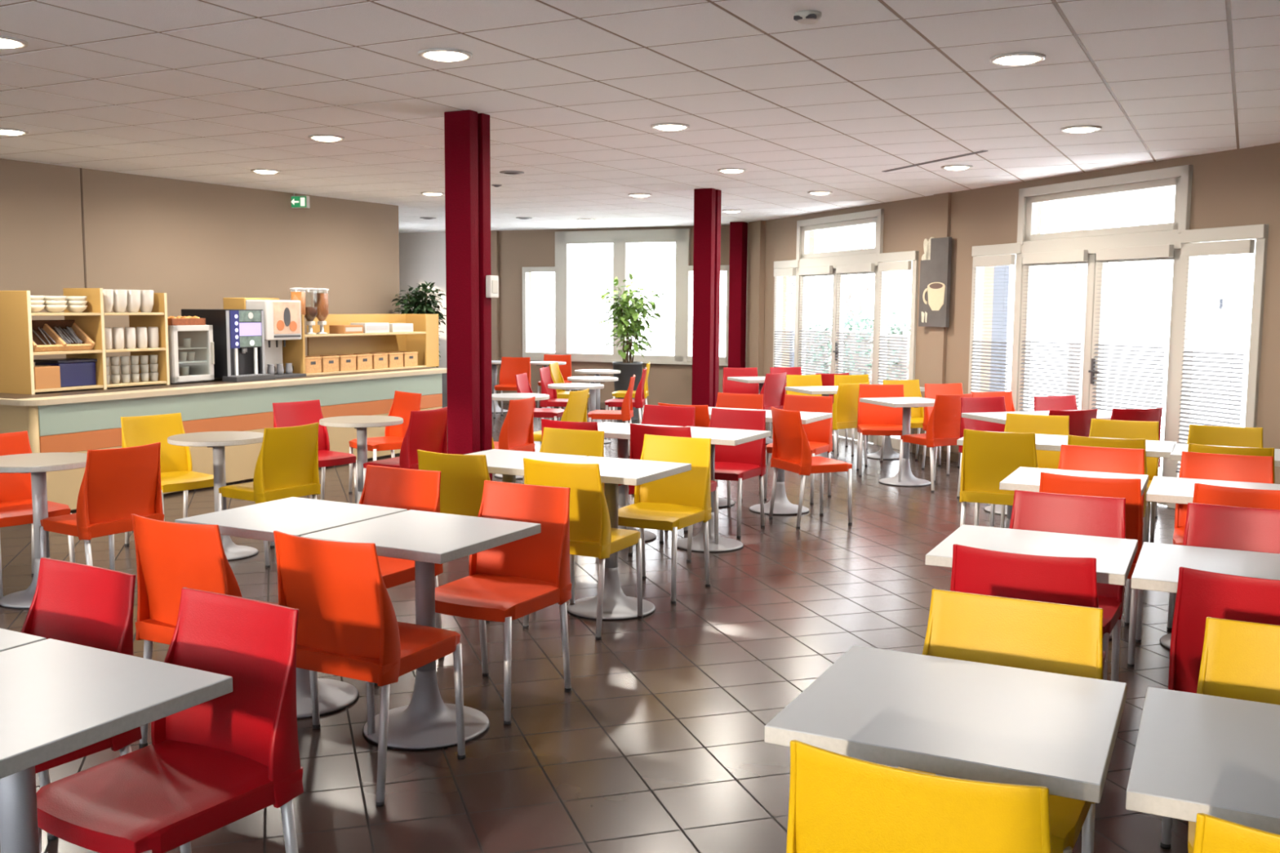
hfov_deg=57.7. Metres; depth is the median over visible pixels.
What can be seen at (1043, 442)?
square table
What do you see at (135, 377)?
tumbler
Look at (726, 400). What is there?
chair
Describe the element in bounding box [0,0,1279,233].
ceiling
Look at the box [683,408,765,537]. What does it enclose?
chair
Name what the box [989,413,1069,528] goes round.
chair
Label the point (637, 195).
recessed light
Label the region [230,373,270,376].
grille
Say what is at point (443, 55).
recessed light
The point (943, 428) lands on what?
chair
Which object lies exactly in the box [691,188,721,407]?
pillar
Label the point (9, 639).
square table
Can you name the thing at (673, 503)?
chair
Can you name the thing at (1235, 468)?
chair
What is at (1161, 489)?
square table
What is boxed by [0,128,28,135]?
recessed light
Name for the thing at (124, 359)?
tumbler
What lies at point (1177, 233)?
door frame
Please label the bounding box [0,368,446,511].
counter
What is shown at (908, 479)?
square table
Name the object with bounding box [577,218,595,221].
recessed light
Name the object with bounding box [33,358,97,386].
storage bin
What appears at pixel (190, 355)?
pot
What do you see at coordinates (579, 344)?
ground
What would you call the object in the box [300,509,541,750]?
square table
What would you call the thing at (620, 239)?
window
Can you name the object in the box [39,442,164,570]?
chair
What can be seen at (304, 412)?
chair
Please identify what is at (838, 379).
chair
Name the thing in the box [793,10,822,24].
smoke detector
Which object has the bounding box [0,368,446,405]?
countertop
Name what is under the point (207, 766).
chair
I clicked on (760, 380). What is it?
square table
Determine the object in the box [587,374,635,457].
chair
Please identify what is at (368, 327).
print
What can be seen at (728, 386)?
chair
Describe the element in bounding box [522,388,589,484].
chair
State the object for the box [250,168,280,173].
recessed light
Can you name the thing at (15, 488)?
chair
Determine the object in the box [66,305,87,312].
bowl
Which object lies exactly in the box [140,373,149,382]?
tumbler
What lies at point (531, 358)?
trim
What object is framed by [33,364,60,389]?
cardboard box
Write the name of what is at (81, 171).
trim
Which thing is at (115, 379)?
tumbler
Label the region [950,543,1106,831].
chair
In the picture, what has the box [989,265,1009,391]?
trim
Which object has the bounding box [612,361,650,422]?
chair
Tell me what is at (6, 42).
recessed light
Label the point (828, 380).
chair
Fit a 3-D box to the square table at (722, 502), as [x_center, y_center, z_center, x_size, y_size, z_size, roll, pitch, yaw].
[0.532,0.244,9.321,0.620,0.750,0.620,3,7,27]
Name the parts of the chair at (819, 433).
leg, seat, backrest, leg, leg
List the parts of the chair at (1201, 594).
leg, backrest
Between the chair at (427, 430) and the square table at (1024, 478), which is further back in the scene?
the chair at (427, 430)
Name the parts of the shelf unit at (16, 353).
panel, panel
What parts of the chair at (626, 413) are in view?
seat, leg, backrest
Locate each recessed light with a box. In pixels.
[0,35,28,48]
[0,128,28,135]
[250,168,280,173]
[307,134,345,141]
[417,48,472,62]
[420,191,444,195]
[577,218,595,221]
[627,193,652,197]
[650,122,689,130]
[717,168,746,173]
[721,209,742,213]
[807,191,832,195]
[941,164,972,170]
[989,52,1045,66]
[1060,124,1102,133]
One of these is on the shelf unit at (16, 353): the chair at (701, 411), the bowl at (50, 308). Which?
the bowl at (50, 308)
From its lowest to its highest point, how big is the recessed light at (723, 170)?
0.025 m
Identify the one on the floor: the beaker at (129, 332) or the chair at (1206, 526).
the chair at (1206, 526)
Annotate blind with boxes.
[773,267,795,367]
[798,265,833,374]
[835,262,875,384]
[877,260,911,384]
[969,254,1015,393]
[1018,249,1088,411]
[1090,244,1173,475]
[1175,239,1255,472]
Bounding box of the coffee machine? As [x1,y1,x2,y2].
[181,309,275,382]
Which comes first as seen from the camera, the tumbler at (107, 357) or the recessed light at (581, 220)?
the tumbler at (107, 357)
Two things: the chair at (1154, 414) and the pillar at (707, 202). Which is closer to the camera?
the chair at (1154, 414)
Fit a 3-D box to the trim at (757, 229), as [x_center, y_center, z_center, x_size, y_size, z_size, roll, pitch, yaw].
[1.619,-1.478,16.304,0.080,2.760,0.380,-2,6,-20]
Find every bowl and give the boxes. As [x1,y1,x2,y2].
[30,295,44,300]
[31,300,44,305]
[31,305,44,312]
[43,295,66,300]
[43,300,67,305]
[43,305,67,312]
[66,296,87,301]
[66,300,87,305]
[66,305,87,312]
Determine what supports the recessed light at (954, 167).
in the ceiling
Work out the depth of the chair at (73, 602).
3.25 m
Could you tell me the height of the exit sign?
0.165 m
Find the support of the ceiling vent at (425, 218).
in the ceiling
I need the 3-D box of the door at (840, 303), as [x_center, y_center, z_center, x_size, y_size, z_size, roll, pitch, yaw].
[2.566,-0.865,13.823,0.115,2.040,0.955,-2,6,-20]
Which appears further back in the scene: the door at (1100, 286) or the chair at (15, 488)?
the door at (1100, 286)
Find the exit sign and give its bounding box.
[291,193,310,208]
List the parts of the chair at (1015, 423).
leg, leg, backrest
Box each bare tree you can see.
[840,223,875,332]
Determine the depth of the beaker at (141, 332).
9.80 m
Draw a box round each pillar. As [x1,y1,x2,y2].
[444,110,492,480]
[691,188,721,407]
[728,222,747,368]
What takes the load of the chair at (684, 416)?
on the floor
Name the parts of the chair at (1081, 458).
backrest, leg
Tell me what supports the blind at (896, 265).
attached to the door frame at (803, 259)
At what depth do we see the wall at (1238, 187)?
11.31 m
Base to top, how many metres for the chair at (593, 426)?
0.841 m
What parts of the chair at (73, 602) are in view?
leg, backrest, seat, leg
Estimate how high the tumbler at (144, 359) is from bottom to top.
0.072 m
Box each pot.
[177,351,186,361]
[180,366,189,376]
[182,337,191,347]
[186,351,195,360]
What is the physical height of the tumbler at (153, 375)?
0.072 m
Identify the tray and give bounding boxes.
[31,320,94,351]
[222,373,275,382]
[274,373,306,378]
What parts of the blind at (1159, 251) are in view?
cord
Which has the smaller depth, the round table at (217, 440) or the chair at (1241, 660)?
the chair at (1241, 660)
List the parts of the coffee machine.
trim, button panel, spout, picture panel, panel, trim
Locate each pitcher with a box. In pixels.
[266,364,275,374]
[275,363,284,374]
[284,363,293,373]
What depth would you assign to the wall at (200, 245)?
11.33 m
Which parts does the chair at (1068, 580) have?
backrest, seat, leg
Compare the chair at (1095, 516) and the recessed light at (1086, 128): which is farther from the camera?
the recessed light at (1086, 128)
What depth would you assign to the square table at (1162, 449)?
6.96 m
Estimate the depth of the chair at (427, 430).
8.20 m
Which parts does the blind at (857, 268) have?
cord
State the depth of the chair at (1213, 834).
1.67 m
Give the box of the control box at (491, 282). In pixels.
[485,275,498,297]
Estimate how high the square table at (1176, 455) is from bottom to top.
0.750 m
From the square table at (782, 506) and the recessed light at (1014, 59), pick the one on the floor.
the square table at (782, 506)
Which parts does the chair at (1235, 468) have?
leg, seat, backrest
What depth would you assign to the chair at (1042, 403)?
9.91 m
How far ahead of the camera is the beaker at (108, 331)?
9.49 m
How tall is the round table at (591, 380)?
0.750 m
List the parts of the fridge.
door handle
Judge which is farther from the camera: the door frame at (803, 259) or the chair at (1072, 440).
the door frame at (803, 259)
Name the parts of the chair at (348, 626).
backrest, leg, seat, leg, leg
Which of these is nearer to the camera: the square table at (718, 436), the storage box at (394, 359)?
the square table at (718, 436)
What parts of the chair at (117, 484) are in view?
leg, leg, seat, leg, backrest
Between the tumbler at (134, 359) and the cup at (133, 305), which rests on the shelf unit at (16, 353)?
the cup at (133, 305)
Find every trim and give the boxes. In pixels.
[80,168,86,288]
[490,230,499,403]
[523,356,728,365]
[746,220,765,383]
[789,275,795,367]
[925,192,951,458]
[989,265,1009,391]
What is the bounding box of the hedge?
[805,307,910,384]
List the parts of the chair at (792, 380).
backrest, leg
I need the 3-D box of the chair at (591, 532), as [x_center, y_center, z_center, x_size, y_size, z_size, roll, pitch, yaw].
[-0.279,0.561,5.751,0.451,0.841,0.502,3,7,27]
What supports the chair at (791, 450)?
on the floor
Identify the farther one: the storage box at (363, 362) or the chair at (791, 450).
the storage box at (363, 362)
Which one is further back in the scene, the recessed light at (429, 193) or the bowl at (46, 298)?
the recessed light at (429, 193)
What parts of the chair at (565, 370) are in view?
leg, seat, backrest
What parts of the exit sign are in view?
pictogram panel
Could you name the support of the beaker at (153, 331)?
on the shelf unit at (16, 353)
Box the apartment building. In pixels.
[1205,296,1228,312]
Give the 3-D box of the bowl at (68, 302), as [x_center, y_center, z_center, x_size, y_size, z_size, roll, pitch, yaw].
[-4.518,-0.978,9.310,0.170,0.058,0.170,3,7,26]
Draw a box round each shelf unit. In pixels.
[0,288,169,394]
[282,313,439,375]
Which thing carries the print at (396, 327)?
attached to the packet at (393, 327)
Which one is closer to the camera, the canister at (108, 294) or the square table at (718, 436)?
the square table at (718, 436)
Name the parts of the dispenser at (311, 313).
lid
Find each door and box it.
[798,268,837,435]
[832,266,877,443]
[1017,253,1096,411]
[1088,248,1181,506]
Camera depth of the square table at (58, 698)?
2.44 m
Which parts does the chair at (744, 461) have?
backrest, leg, seat, leg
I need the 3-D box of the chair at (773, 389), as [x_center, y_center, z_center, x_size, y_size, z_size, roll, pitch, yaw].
[1.365,-0.201,13.249,0.502,0.841,0.451,5,8,40]
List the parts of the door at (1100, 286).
handle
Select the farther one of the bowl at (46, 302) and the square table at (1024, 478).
the bowl at (46, 302)
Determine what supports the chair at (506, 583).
on the floor
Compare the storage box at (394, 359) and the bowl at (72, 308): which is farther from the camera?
the storage box at (394, 359)
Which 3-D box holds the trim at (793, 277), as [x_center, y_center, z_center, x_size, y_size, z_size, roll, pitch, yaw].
[2.134,-1.385,15.915,0.220,2.660,0.005,-2,6,-20]
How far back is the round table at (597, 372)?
14.94 m
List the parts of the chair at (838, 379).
backrest, leg, leg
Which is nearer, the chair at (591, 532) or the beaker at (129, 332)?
the chair at (591, 532)
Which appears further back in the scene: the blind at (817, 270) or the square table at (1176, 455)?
the blind at (817, 270)
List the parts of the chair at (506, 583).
leg, seat, leg, backrest, leg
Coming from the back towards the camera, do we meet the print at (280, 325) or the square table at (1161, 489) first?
the print at (280, 325)
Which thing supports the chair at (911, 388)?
on the floor
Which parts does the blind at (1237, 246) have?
cord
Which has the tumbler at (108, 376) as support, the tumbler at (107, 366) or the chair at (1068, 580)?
the tumbler at (107, 366)
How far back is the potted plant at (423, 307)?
13.74 m
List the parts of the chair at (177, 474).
leg, backrest, leg, leg, seat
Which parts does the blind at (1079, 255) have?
cord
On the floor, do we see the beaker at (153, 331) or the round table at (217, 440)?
the round table at (217, 440)
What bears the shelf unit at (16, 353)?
on the counter at (79, 420)
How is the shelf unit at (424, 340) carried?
on the counter at (79, 420)
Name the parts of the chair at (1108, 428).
backrest, leg, seat, leg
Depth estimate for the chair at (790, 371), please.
14.36 m
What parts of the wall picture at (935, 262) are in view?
cup handle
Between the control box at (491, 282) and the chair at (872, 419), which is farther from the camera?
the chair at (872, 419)
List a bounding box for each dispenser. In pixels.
[222,297,306,378]
[289,287,306,315]
[304,288,317,334]
[314,288,328,333]
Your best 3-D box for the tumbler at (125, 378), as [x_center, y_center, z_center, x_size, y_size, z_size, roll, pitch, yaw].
[-4.304,-0.401,9.722,0.072,0.072,0.072,3,7,26]
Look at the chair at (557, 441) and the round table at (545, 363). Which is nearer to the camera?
the chair at (557, 441)
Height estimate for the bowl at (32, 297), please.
0.058 m
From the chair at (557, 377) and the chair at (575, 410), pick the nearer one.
the chair at (575, 410)
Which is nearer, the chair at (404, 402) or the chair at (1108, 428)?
the chair at (1108, 428)
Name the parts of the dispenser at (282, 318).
picture panel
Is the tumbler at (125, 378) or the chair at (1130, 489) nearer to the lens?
the chair at (1130, 489)
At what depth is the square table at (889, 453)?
12.26 m
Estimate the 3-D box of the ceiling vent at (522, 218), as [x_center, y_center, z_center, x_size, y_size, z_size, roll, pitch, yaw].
[-1.573,-2.821,15.759,0.220,0.020,0.220,3,7,27]
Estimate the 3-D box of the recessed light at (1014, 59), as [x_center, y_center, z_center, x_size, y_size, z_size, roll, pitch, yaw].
[1.796,-1.741,5.529,0.256,0.025,0.256,0,6,0]
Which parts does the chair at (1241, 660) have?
seat, backrest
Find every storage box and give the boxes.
[305,355,321,373]
[306,355,339,372]
[326,354,356,371]
[345,353,373,369]
[361,352,388,368]
[377,351,403,368]
[391,351,417,366]
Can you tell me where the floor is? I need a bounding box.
[0,403,1188,852]
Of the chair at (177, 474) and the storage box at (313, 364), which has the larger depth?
the storage box at (313, 364)
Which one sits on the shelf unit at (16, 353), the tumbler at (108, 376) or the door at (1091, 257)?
the tumbler at (108, 376)
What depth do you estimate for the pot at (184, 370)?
10.29 m
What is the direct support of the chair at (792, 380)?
on the floor
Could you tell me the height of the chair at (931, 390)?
0.841 m
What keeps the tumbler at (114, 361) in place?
on the tumbler at (114, 369)
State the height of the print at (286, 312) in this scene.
0.180 m
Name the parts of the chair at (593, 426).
backrest, leg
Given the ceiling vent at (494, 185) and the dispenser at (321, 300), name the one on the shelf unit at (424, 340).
the dispenser at (321, 300)
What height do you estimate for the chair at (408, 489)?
0.841 m
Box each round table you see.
[0,452,87,608]
[167,431,263,560]
[319,415,403,503]
[491,360,507,413]
[491,392,549,479]
[530,360,565,408]
[547,382,604,391]
[567,376,617,444]
[574,368,620,422]
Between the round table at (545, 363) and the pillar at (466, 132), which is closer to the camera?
the pillar at (466, 132)
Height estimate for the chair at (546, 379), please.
0.841 m
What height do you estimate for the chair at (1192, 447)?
0.841 m
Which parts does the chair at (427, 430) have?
leg, seat, backrest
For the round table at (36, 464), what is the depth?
6.11 m
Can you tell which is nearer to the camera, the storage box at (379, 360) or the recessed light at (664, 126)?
the recessed light at (664, 126)
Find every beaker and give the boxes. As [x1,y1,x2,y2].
[104,327,111,349]
[112,327,124,349]
[124,327,136,348]
[136,327,147,348]
[147,326,159,347]
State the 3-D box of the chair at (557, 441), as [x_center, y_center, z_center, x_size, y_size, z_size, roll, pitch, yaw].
[-0.503,0.453,6.782,0.451,0.841,0.502,3,7,27]
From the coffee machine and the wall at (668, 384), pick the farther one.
the wall at (668, 384)
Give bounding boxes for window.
[522,228,728,362]
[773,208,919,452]
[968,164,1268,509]
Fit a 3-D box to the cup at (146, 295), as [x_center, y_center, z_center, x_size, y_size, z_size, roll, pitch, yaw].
[-4.200,-1.064,9.877,0.132,0.190,0.132,3,7,26]
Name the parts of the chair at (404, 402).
leg, leg, seat, leg, backrest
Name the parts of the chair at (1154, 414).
backrest, leg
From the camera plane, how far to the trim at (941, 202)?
12.15 m
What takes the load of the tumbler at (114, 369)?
on the tumbler at (115, 379)
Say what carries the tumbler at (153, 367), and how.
on the tumbler at (153, 375)
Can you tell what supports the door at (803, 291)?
attached to the door frame at (803, 259)
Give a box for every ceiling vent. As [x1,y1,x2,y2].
[419,217,435,219]
[491,184,502,186]
[499,170,524,174]
[515,217,532,219]
[881,150,987,172]
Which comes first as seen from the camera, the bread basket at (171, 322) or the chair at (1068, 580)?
the chair at (1068, 580)
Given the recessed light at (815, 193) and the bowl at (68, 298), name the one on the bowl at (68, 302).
the bowl at (68, 298)
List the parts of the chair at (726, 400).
backrest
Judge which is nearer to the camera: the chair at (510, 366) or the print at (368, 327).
the print at (368, 327)
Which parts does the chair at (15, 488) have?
leg, backrest, leg, seat, leg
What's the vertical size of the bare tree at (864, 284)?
3.737 m
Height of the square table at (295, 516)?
0.750 m
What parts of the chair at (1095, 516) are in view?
backrest, leg, seat, leg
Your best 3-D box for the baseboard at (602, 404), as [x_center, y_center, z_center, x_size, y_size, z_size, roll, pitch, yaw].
[-0.485,-0.324,17.988,3.946,0.090,0.012,3,6,25]
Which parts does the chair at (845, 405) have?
leg, seat, backrest, leg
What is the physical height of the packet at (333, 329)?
0.085 m
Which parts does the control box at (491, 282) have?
plate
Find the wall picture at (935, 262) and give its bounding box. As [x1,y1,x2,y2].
[918,236,951,327]
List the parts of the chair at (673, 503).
leg, seat, backrest, leg, leg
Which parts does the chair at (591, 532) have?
leg, backrest, leg, leg, seat, leg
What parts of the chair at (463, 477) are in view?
backrest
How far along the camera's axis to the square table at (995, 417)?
9.04 m
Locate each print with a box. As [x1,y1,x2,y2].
[276,320,297,331]
[284,307,290,326]
[345,327,362,331]
[366,325,388,330]
[394,325,412,330]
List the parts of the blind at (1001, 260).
cord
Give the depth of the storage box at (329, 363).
11.79 m
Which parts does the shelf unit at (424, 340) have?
panel, panel, panel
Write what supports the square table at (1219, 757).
on the floor
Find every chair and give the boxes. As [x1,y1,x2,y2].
[0,431,75,598]
[20,557,142,840]
[36,586,303,852]
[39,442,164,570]
[120,413,213,546]
[130,514,320,747]
[217,422,320,568]
[272,400,357,503]
[273,530,466,806]
[348,391,422,493]
[359,464,444,685]
[363,406,447,486]
[417,449,490,622]
[435,480,571,724]
[493,356,531,417]
[493,396,535,451]
[515,373,564,420]
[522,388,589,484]
[522,457,643,639]
[537,354,571,409]
[539,366,568,430]
[539,426,604,491]
[541,418,630,529]
[549,361,589,421]
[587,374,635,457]
[604,367,647,439]
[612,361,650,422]
[617,434,711,604]
[628,423,718,562]
[641,404,695,426]
[657,402,730,507]
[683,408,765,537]
[715,392,763,500]
[722,367,759,394]
[760,372,786,409]
[764,394,832,504]
[768,366,801,431]
[768,406,852,528]
[786,374,839,455]
[786,739,1052,852]
[815,373,848,446]
[831,374,869,456]
[832,382,869,466]
[856,383,904,476]
[880,379,941,466]
[897,393,973,492]
[897,588,1102,852]
[921,382,963,475]
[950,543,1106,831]
[956,396,1006,506]
[959,429,1037,526]
[971,391,1015,412]
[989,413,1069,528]
[1008,489,1125,681]
[1034,395,1077,411]
[1039,471,1142,667]
[1048,408,1097,436]
[1057,444,1144,625]
[1067,435,1147,543]
[1088,418,1159,542]
[1110,407,1162,518]
[1160,566,1279,848]
[1166,451,1273,631]
[1182,502,1279,554]
[1186,424,1262,448]
[1187,443,1275,484]
[1187,617,1279,852]
[1192,483,1279,510]
[1192,812,1279,852]
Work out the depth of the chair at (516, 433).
9.21 m
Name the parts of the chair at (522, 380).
backrest, seat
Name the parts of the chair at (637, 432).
leg, backrest, leg, seat, leg, leg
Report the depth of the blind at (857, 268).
13.74 m
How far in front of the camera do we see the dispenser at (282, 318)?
11.09 m
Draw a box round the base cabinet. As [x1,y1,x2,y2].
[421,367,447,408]
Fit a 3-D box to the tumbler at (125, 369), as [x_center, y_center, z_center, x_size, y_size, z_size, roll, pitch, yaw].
[-4.303,-0.476,9.714,0.072,0.072,0.072,3,7,26]
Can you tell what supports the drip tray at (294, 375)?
on the dispenser at (282, 318)
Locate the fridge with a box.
[168,324,214,384]
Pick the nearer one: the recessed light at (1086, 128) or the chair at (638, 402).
the recessed light at (1086, 128)
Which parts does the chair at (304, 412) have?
backrest, leg, seat, leg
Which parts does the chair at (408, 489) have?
backrest, seat, leg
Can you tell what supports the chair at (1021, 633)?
on the floor
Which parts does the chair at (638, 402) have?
seat, leg, backrest, leg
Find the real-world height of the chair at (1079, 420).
0.841 m
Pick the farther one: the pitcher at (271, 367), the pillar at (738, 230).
the pillar at (738, 230)
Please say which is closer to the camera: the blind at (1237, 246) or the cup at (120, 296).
the blind at (1237, 246)
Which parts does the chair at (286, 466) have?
leg, leg, seat, backrest, leg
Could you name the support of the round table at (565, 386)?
on the floor
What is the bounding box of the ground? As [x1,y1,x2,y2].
[531,334,1249,506]
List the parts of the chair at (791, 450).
leg, backrest, leg, seat, leg, leg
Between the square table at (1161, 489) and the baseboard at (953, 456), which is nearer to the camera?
the square table at (1161, 489)
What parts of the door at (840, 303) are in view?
handle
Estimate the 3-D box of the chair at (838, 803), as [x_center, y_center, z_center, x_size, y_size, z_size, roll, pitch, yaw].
[0.539,0.941,2.116,0.451,0.841,0.502,3,7,27]
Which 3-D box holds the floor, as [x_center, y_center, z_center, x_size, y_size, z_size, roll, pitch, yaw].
[3.002,1.006,6.337,25.810,0.120,17.782,3,7,27]
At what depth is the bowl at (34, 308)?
8.93 m
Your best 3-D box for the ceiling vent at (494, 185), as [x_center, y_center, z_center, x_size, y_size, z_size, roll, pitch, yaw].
[-1.418,-2.382,11.506,0.100,0.020,0.100,3,7,27]
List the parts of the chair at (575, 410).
seat, backrest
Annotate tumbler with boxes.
[106,356,109,365]
[106,365,109,375]
[106,375,110,384]
[110,356,119,365]
[110,365,119,374]
[111,374,119,383]
[120,355,128,364]
[120,364,129,373]
[120,373,129,382]
[129,355,138,364]
[129,364,139,373]
[130,373,139,382]
[139,355,148,364]
[139,364,148,373]
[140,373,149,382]
[148,355,157,363]
[149,363,158,372]
[149,372,158,381]
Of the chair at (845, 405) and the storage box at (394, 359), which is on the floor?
the chair at (845, 405)
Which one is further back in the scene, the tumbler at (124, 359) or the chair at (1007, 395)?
the chair at (1007, 395)
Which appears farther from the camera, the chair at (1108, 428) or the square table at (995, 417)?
the square table at (995, 417)
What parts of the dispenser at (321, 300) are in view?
lid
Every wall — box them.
[0,158,399,381]
[399,225,729,404]
[745,142,1279,484]
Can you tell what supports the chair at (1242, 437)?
on the floor
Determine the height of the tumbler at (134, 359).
0.072 m
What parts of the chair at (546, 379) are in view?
backrest, seat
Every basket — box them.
[167,318,205,325]
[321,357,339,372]
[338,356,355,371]
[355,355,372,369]
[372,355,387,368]
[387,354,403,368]
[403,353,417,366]
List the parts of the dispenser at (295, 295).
lid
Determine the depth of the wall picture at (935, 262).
12.13 m
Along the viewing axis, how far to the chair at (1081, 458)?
6.22 m
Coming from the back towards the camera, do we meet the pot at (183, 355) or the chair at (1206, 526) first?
the pot at (183, 355)
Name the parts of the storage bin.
lid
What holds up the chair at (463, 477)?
on the floor
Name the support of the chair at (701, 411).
on the floor
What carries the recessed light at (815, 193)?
in the ceiling
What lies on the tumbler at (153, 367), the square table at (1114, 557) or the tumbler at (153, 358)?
the tumbler at (153, 358)
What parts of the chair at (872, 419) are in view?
leg, leg, seat, backrest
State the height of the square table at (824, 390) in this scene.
0.750 m
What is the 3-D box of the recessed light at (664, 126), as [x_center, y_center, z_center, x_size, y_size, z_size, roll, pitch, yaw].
[0.201,-1.972,7.674,0.256,0.025,0.256,0,6,0]
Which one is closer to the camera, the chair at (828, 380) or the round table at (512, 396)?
the round table at (512, 396)
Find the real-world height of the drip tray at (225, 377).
0.050 m
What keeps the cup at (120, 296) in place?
on the shelf unit at (16, 353)
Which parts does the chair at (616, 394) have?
seat, backrest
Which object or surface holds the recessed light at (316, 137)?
in the ceiling
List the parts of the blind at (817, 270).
cord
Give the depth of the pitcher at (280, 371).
11.14 m
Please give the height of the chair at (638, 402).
0.841 m
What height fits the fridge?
0.512 m
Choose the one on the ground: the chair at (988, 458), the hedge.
the hedge
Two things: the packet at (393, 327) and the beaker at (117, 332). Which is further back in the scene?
the packet at (393, 327)
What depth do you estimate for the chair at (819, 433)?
9.68 m
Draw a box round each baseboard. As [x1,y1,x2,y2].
[498,400,657,408]
[912,444,958,462]
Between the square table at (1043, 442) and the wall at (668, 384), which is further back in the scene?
the wall at (668, 384)
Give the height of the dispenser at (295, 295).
0.462 m
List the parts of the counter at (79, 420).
corner post, mint panel, panel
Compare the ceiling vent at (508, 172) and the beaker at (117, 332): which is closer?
the beaker at (117, 332)
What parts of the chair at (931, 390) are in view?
leg, backrest, leg, leg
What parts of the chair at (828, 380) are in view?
backrest, leg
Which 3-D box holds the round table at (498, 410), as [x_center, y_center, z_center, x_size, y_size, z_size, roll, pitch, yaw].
[-2.163,-0.594,17.282,0.590,0.750,0.590,0,6,0]
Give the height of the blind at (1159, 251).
1.865 m
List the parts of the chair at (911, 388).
leg, backrest, seat, leg, leg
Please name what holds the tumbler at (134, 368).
on the tumbler at (135, 377)
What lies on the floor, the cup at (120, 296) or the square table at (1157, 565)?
the square table at (1157, 565)
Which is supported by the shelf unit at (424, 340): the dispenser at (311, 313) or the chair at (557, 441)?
the dispenser at (311, 313)
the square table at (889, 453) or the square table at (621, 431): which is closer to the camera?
the square table at (621, 431)
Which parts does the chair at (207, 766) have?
leg, leg, seat, leg, backrest, leg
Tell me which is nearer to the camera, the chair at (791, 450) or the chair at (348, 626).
the chair at (348, 626)
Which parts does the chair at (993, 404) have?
leg, backrest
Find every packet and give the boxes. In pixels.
[328,324,363,333]
[350,322,389,333]
[389,323,413,332]
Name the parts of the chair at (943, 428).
leg, seat, leg, leg, backrest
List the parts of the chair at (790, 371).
backrest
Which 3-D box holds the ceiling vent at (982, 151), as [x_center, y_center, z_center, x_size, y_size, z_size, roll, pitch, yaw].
[2.369,-2.151,9.459,0.046,0.008,1.463,-2,6,-19]
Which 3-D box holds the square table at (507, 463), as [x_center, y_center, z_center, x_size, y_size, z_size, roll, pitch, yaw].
[-0.710,0.545,6.317,0.620,0.750,0.620,3,7,27]
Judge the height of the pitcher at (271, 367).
0.100 m
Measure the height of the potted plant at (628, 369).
2.045 m
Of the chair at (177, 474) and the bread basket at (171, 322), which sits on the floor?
the chair at (177, 474)
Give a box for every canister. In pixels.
[102,288,113,312]
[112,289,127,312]
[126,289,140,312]
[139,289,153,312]
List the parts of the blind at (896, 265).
cord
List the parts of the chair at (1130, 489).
backrest, seat, leg, leg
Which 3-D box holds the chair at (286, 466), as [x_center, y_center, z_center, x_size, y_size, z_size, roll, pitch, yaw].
[-2.300,0.397,7.215,0.502,0.841,0.451,4,7,32]
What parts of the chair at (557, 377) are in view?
backrest, seat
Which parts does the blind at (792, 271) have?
cord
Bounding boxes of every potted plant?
[391,280,446,367]
[596,272,667,420]
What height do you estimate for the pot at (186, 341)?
0.083 m
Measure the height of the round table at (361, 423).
0.750 m
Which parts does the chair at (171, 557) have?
leg, backrest, seat, leg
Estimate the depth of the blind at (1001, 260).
11.30 m
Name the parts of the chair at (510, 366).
leg, leg, seat, backrest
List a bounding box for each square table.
[0,628,46,652]
[0,638,232,852]
[174,497,407,719]
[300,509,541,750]
[465,448,586,483]
[560,456,691,620]
[597,422,683,542]
[676,426,771,552]
[708,406,757,507]
[727,376,773,444]
[749,409,832,515]
[764,644,1127,803]
[785,386,846,462]
[859,396,935,486]
[866,386,924,459]
[924,524,1137,585]
[956,431,1067,528]
[961,411,1048,515]
[999,466,1148,639]
[1031,409,1111,419]
[1060,436,1177,457]
[1125,686,1279,834]
[1130,542,1279,593]
[1146,475,1279,649]
[1169,443,1279,466]
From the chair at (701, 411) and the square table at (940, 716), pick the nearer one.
the square table at (940, 716)
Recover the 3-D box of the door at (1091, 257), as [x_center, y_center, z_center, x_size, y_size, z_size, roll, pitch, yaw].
[3.776,-0.520,10.562,0.065,2.040,0.955,-2,6,-20]

